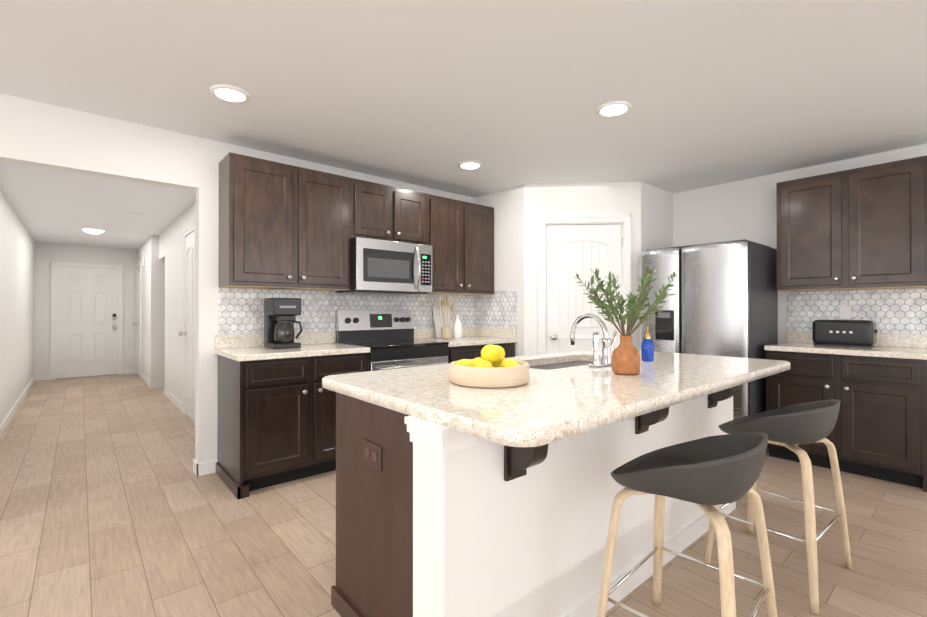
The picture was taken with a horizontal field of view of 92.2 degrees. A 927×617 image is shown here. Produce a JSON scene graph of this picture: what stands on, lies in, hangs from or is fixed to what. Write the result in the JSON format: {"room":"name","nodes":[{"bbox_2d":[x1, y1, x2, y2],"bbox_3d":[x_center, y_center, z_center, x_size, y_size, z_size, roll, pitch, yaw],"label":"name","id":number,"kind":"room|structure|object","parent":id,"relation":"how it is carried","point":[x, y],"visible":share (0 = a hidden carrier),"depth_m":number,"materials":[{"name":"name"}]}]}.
{"room":"kitchen","nodes":[
{"label":"kitchen","id":0,"kind":"room"},
{"bbox_2d":[0,190,34,424],"bbox_3d":[-5.147,0.040,5.006,0.120,2.360,6.643,0,0,-41],"label":"wall","id":1,"kind":"structure","parent":0,"point":[17,289],"depth_m":5.26,"materials":[{"name":"white paint"}]},
{"bbox_2d":[0,376,35,435],"bbox_3d":[-5.096,1.174,5.044,0.013,0.092,6.643,0,0,-41],"label":"baseboard","id":2,"kind":"structure","parent":1,"relation":"attached to","point":[7,419],"depth_m":5.23,"materials":[{"name":"white wood"}]},
{"bbox_2d":[34,242,137,375],"bbox_3d":[-6.676,0.052,8.150,1.900,2.360,0.120,0,0,-41],"label":"wall","id":3,"kind":"structure","parent":0,"point":[46,254],"depth_m":7.86,"materials":[{"name":"white paint"}]},
{"bbox_2d":[50,261,122,379],"bbox_3d":[-6.722,0.212,7.997,0.992,2.040,0.111,0,0,-41],"label":"door","id":4,"kind":"structure","parent":3,"relation":"attached to","point":[86,339],"depth_m":7.99,"materials":[{"name":"white wood"}]},
{"bbox_2d":[126,313,131,318],"bbox_3d":[-6.289,0.135,8.398,0.080,0.115,0.008,0,0,-41],"label":"light switch","id":5,"kind":"object","parent":3,"relation":"attached to","point":[128,315],"depth_m":8.39,"materials":[{"name":"white plastic"}]},
{"bbox_2d":[133,261,141,377],"bbox_3d":[-5.952,0.197,8.159,0.108,2.070,0.770,0,0,-41],"label":"door","id":6,"kind":"structure","parent":3,"relation":"attached to","point":[138,324],"depth_m":8.14,"materials":[{"name":"white wood"}]},
{"bbox_2d":[0,162,195,248],"bbox_3d":[-3.777,-1.185,6.254,3.780,0.100,6.743,0,0,-41],"label":"ceiling","id":7,"kind":"structure","parent":0,"point":[55,206],"depth_m":4.94,"materials":[{"name":"white paint"}]},
{"bbox_2d":[81,228,104,233],"bbox_3d":[-5.333,-1.105,6.435,0.274,0.060,0.274,0,0,-41],"label":"light","id":8,"kind":"object","parent":7,"relation":"attached to","point":[93,231],"visible":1,"depth_m":6.37,"materials":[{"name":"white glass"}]},
{"bbox_2d":[127,212,140,216],"bbox_3d":[-3.927,-1.120,5.329,0.136,0.038,0.136,0,0,-41],"label":"smoke detector","id":9,"kind":"object","parent":7,"relation":"attached to","point":[134,214],"visible":1,"depth_m":5.29,"materials":[{"name":"white plastic"}]},
{"bbox_2d":[137,201,195,421],"bbox_3d":[-3.134,0.047,6.736,2.370,2.360,6.643,0,0,-41],"label":"wall","id":10,"kind":"structure","parent":0,"point":[166,245],"depth_m":6.08,"materials":[{"name":"white paint"}]},
{"bbox_2d":[141,257,144,266],"bbox_3d":[-5.448,-0.785,7.587,0.034,0.150,0.140,0,0,-41],"label":"door chime","id":11,"kind":"object","parent":10,"relation":"attached to","point":[142,259],"depth_m":7.55,"materials":[{"name":"white plastic"}]},
{"bbox_2d":[141,373,151,388],"bbox_3d":[-5.234,1.183,7.346,0.013,0.092,1.373,0,0,-41],"label":"baseboard","id":12,"kind":"structure","parent":10,"relation":"attached to","point":[146,381],"depth_m":7.18,"materials":[{"name":"white wood"}]},
{"bbox_2d":[151,259,164,388],"bbox_3d":[-4.482,0.234,6.686,0.674,1.985,0.168,0,0,40],"label":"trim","id":13,"kind":"structure","parent":10,"relation":"attached to","point":[157,327],"depth_m":6.89,"materials":[{"name":"white paint"}]},
{"bbox_2d":[164,387,181,410],"bbox_3d":[-3.810,1.177,5.843,0.013,0.092,1.510,0,0,-41],"label":"baseboard","id":14,"kind":"structure","parent":10,"relation":"attached to","point":[172,398],"depth_m":5.74,"materials":[{"name":"white wood"}]},
{"bbox_2d":[179,222,195,425],"bbox_3d":[-3.035,0.159,4.917,0.108,2.120,0.720,0,0,-41],"label":"door","id":15,"kind":"structure","parent":10,"relation":"attached to","point":[187,333],"depth_m":4.96,"materials":[{"name":"white wood"}]},
{"bbox_2d":[0,93,474,462],"bbox_3d":[-2.136,-0.017,3.135,9.050,2.458,0.120,0,0,-41],"label":"wall","id":16,"kind":"structure","parent":0,"point":[41,135],"depth_m":3.13,"materials":[{"name":"white paint"}]},
{"bbox_2d":[218,152,350,290],"bbox_3d":[-1.359,-0.617,3.481,0.912,0.926,0.357,0,0,-41],"label":"upper cabinet","id":17,"kind":"object","parent":16,"relation":"attached to","point":[282,226],"visible":1,"depth_m":3.31,"materials":[{"name":"brown wood"}]},
{"bbox_2d":[218,287,473,342],"bbox_3d":[-0.847,0.065,4.159,2.575,0.512,0.006,0,0,-41],"label":"tile backsplash","id":18,"kind":"structure","parent":16,"relation":"attached to","point":[240,310],"depth_m":3.83,"materials":[{"name":"white tile"}]},
{"bbox_2d":[351,178,426,244],"bbox_3d":[-0.719,-0.829,4.032,0.772,0.498,0.357,0,0,-41],"label":"upper cabinet","id":19,"kind":"object","parent":16,"relation":"attached to","point":[385,212],"visible":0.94,"depth_m":3.89,"materials":[{"name":"brown wood"}]},
{"bbox_2d":[335,237,431,294],"bbox_3d":[-0.683,-0.358,3.990,0.766,0.444,0.463,0,0,-41],"label":"microwave","id":20,"kind":"object","parent":19,"relation":"attached to","point":[378,266],"visible":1,"depth_m":3.83,"materials":[{"name":"silver metal"}]},
{"bbox_2d":[427,194,493,294],"bbox_3d":[-0.091,-0.613,4.570,0.879,0.926,0.357,0,0,-41],"label":"upper cabinet","id":21,"kind":"object","parent":16,"relation":"attached to","point":[460,237],"visible":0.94,"depth_m":4.44,"materials":[{"name":"brown wood"}]},
{"bbox_2d":[0,374,926,616],"bbox_3d":[-1.670,1.236,2.665,9.150,0.050,15.120,0,0,-41],"label":"floor","id":22,"kind":"structure","parent":0,"point":[112,504],"depth_m":2.38,"materials":[{"name":"beige tile"}]},
{"bbox_2d":[215,331,369,498],"bbox_3d":[-1.268,0.705,3.355,0.936,1.017,0.657,0,0,-41],"label":"base cabinet","id":23,"kind":"object","parent":22,"relation":"on","point":[276,416],"visible":0.94,"depth_m":3.07,"materials":[{"name":"black wood"}]},
{"bbox_2d":[264,298,302,348],"bbox_3d":[-1.369,0.110,3.399,0.222,0.375,0.239,0,0,-41],"label":"coffee maker","id":24,"kind":"object","parent":23,"relation":"on","point":[279,319],"visible":1,"depth_m":3.32,"materials":[{"name":"black plastic"}]},
{"bbox_2d":[335,310,448,370],"bbox_3d":[-0.606,0.613,3.897,0.770,1.204,0.690,0,0,-41],"label":"electric range","id":25,"kind":"object","parent":22,"relation":"on","point":[387,338],"visible":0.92,"depth_m":3.90,"materials":[{"name":"grey metal"}]},
{"bbox_2d":[414,327,516,362],"bbox_3d":[0.006,0.709,4.450,0.881,1.017,0.657,0,0,-41],"label":"base cabinet","id":26,"kind":"object","parent":22,"relation":"on","point":[472,342],"visible":0.17,"depth_m":4.44,"materials":[{"name":"black"}]},
{"bbox_2d":[432,295,462,338],"bbox_3d":[-0.184,0.080,4.526,0.317,0.444,0.280,0,0,-41],"label":"kitchen utensils","id":27,"kind":"object","parent":26,"relation":"on","point":[442,321],"visible":1,"depth_m":4.49,"materials":[{"name":"white ceramic"}]},
{"bbox_2d":[322,376,766,616],"bbox_3d":[0.590,0.771,2.203,2.267,0.876,0.962,0,0,-41],"label":"kitchen island","id":28,"kind":"object","parent":22,"relation":"on","point":[453,500],"depth_m":1.55,"materials":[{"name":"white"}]},
{"bbox_2d":[322,348,790,451],"bbox_3d":[0.607,0.314,2.212,2.258,0.042,1.184,0,0,-41],"label":"island countertop","id":29,"kind":"structure","parent":28,"relation":"on","point":[555,404],"depth_m":1.59,"materials":[{"name":"beige stone"}]},
{"bbox_2d":[450,344,528,387],"bbox_3d":[0.103,0.216,1.772,0.316,0.149,0.316,0,0,-41],"label":"bowl","id":30,"kind":"object","parent":29,"relation":"on","point":[492,367],"visible":1,"depth_m":1.66,"materials":[{"name":"beige ceramic"}]},
{"bbox_2d":[529,364,565,367],"bbox_3d":[0.421,0.417,2.375,0.396,0.186,0.376,0,0,-41],"label":"sink","id":31,"kind":"object","parent":29,"relation":"in","point":[530,365],"depth_m":2.58,"materials":[{"name":"silver metal"}]},
{"bbox_2d":[570,313,616,366],"bbox_3d":[0.681,0.159,2.397,0.250,0.269,0.253,0,0,-41],"label":"faucet","id":32,"kind":"object","parent":29,"relation":"on","point":[607,345],"visible":0.9,"depth_m":2.31,"materials":[{"name":"silver metal"}]},
{"bbox_2d":[574,263,677,374],"bbox_3d":[0.707,0.050,1.994,0.492,0.484,0.436,0,0,-41],"label":"potted plant","id":33,"kind":"object","parent":29,"relation":"on","point":[625,358],"visible":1,"depth_m":1.97,"materials":[{"name":"green plant"}]},
{"bbox_2d":[641,326,653,361],"bbox_3d":[1.026,0.196,2.487,0.070,0.195,0.068,0,0,-41],"label":"soap bottle","id":34,"kind":"object","parent":29,"relation":"on","point":[647,349],"visible":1,"depth_m":2.46,"materials":[{"name":"blue glass"}]},
{"bbox_2d":[597,432,776,616],"bbox_3d":[0.752,0.809,1.497,0.534,0.793,0.435,0,0,-45],"label":"bar stool","id":35,"kind":"object","parent":22,"relation":"on","point":[705,474],"visible":1,"depth_m":1.45,"materials":[{"name":"grey plastic"}]},
{"bbox_2d":[639,239,777,445],"bbox_3d":[2.252,0.328,4.147,0.814,1.776,0.920,0,0,-41],"label":"refrigerator","id":36,"kind":"object","parent":22,"relation":"on","point":[723,301],"visible":0.46,"depth_m":3.78,"materials":[{"name":"grey metal"}]},
{"bbox_2d":[705,399,851,613],"bbox_3d":[1.467,0.811,2.086,0.534,0.793,0.435,0,0,-38],"label":"bar stool","id":37,"kind":"object","parent":22,"relation":"on","point":[791,427],"visible":0.79,"depth_m":1.91,"materials":[{"name":"grey plastic"}]},
{"bbox_2d":[764,331,926,491],"bbox_3d":[2.972,0.705,3.461,0.657,1.017,0.934,0,0,-41],"label":"base cabinet","id":38,"kind":"object","parent":22,"relation":"on","point":[879,392],"visible":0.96,"depth_m":3.19,"materials":[{"name":"black wood"}]},
{"bbox_2d":[812,320,877,347],"bbox_3d":[3.020,0.195,3.538,0.194,0.206,0.385,0,0,-41],"label":"toaster","id":39,"kind":"object","parent":38,"relation":"on","point":[852,333],"visible":1,"depth_m":3.47,"materials":[{"name":"black plastic"}]},
{"bbox_2d":[0,0,926,197],"bbox_3d":[0.560,-1.308,0.080,9.150,0.100,8.277,0,0,-41],"label":"ceiling","id":40,"kind":"structure","parent":0,"point":[433,94],"depth_m":2.43,"materials":[{"name":"white paint"}]},
{"bbox_2d":[210,84,249,102],"bbox_3d":[-1.353,-1.241,2.591,0.210,0.013,0.210,0,0,-41],"label":"recessed light","id":41,"kind":"object","parent":40,"relation":"in","point":[230,93],"visible":0.98,"depth_m":2.57,"materials":[{"name":"white plastic"}]},
{"bbox_2d":[458,161,481,169],"bbox_3d":[0.057,-1.236,3.863,0.210,0.013,0.210,0,0,-41],"label":"recessed light","id":42,"kind":"object","parent":40,"relation":"in","point":[469,165],"visible":1,"depth_m":3.84,"materials":[{"name":"white plastic"}]},
{"bbox_2d":[596,101,631,116],"bbox_3d":[0.938,-1.241,2.786,0.210,0.013,0.210,0,0,-41],"label":"recessed light","id":43,"kind":"object","parent":40,"relation":"in","point":[613,108],"visible":0.98,"depth_m":2.76,"materials":[{"name":"white plastic"}]},
{"bbox_2d":[475,182,672,356],"bbox_3d":[1.193,-0.010,4.905,1.492,2.458,1.533,0,0,-41],"label":"wall","id":44,"kind":"structure","parent":0,"point":[520,209],"depth_m":4.44,"materials":[{"name":"white paint"}]},
{"bbox_2d":[474,290,516,327],"bbox_3d":[0.336,0.007,4.752,0.006,0.390,0.636,0,0,-41],"label":"tile backsplash","id":45,"kind":"structure","parent":44,"relation":"attached to","point":[499,309],"depth_m":4.72,"materials":[{"name":"white tile"}]},
{"bbox_2d":[538,215,630,353],"bbox_3d":[1.189,0.151,4.426,0.900,2.132,0.171,0,0,4],"label":"door","id":46,"kind":"structure","parent":44,"relation":"attached to","point":[570,247],"depth_m":4.42,"materials":[{"name":"white wood"}]},
{"bbox_2d":[673,144,926,342],"bbox_3d":[3.963,-0.018,2.920,0.120,2.458,8.157,0,0,-41],"label":"wall","id":47,"kind":"structure","parent":0,"point":[746,209],"depth_m":4.28,"materials":[{"name":"white paint"}]},
{"bbox_2d":[839,305,850,318],"bbox_3d":[3.181,0.027,3.724,0.005,0.115,0.075,0,0,-41],"label":"outlet","id":48,"kind":"object","parent":47,"relation":"attached to","point":[844,311],"depth_m":3.72,"materials":[{"name":"white plastic"}]},
{"bbox_2d":[776,155,926,291],"bbox_3d":[3.080,-0.617,3.571,0.357,0.926,0.908,0,0,-41],"label":"upper cabinet","id":49,"kind":"object","parent":47,"relation":"attached to","point":[863,228],"visible":1,"depth_m":3.43,"materials":[{"name":"brown wood"}]},
{"bbox_2d":[786,288,926,334],"bbox_3d":[3.225,0.020,3.681,0.006,0.355,0.934,0,0,-41],"label":"tile backsplash","id":50,"kind":"structure","parent":47,"relation":"attached to","point":[891,311],"depth_m":3.61,"materials":[{"name":"white tile"}]}
]}

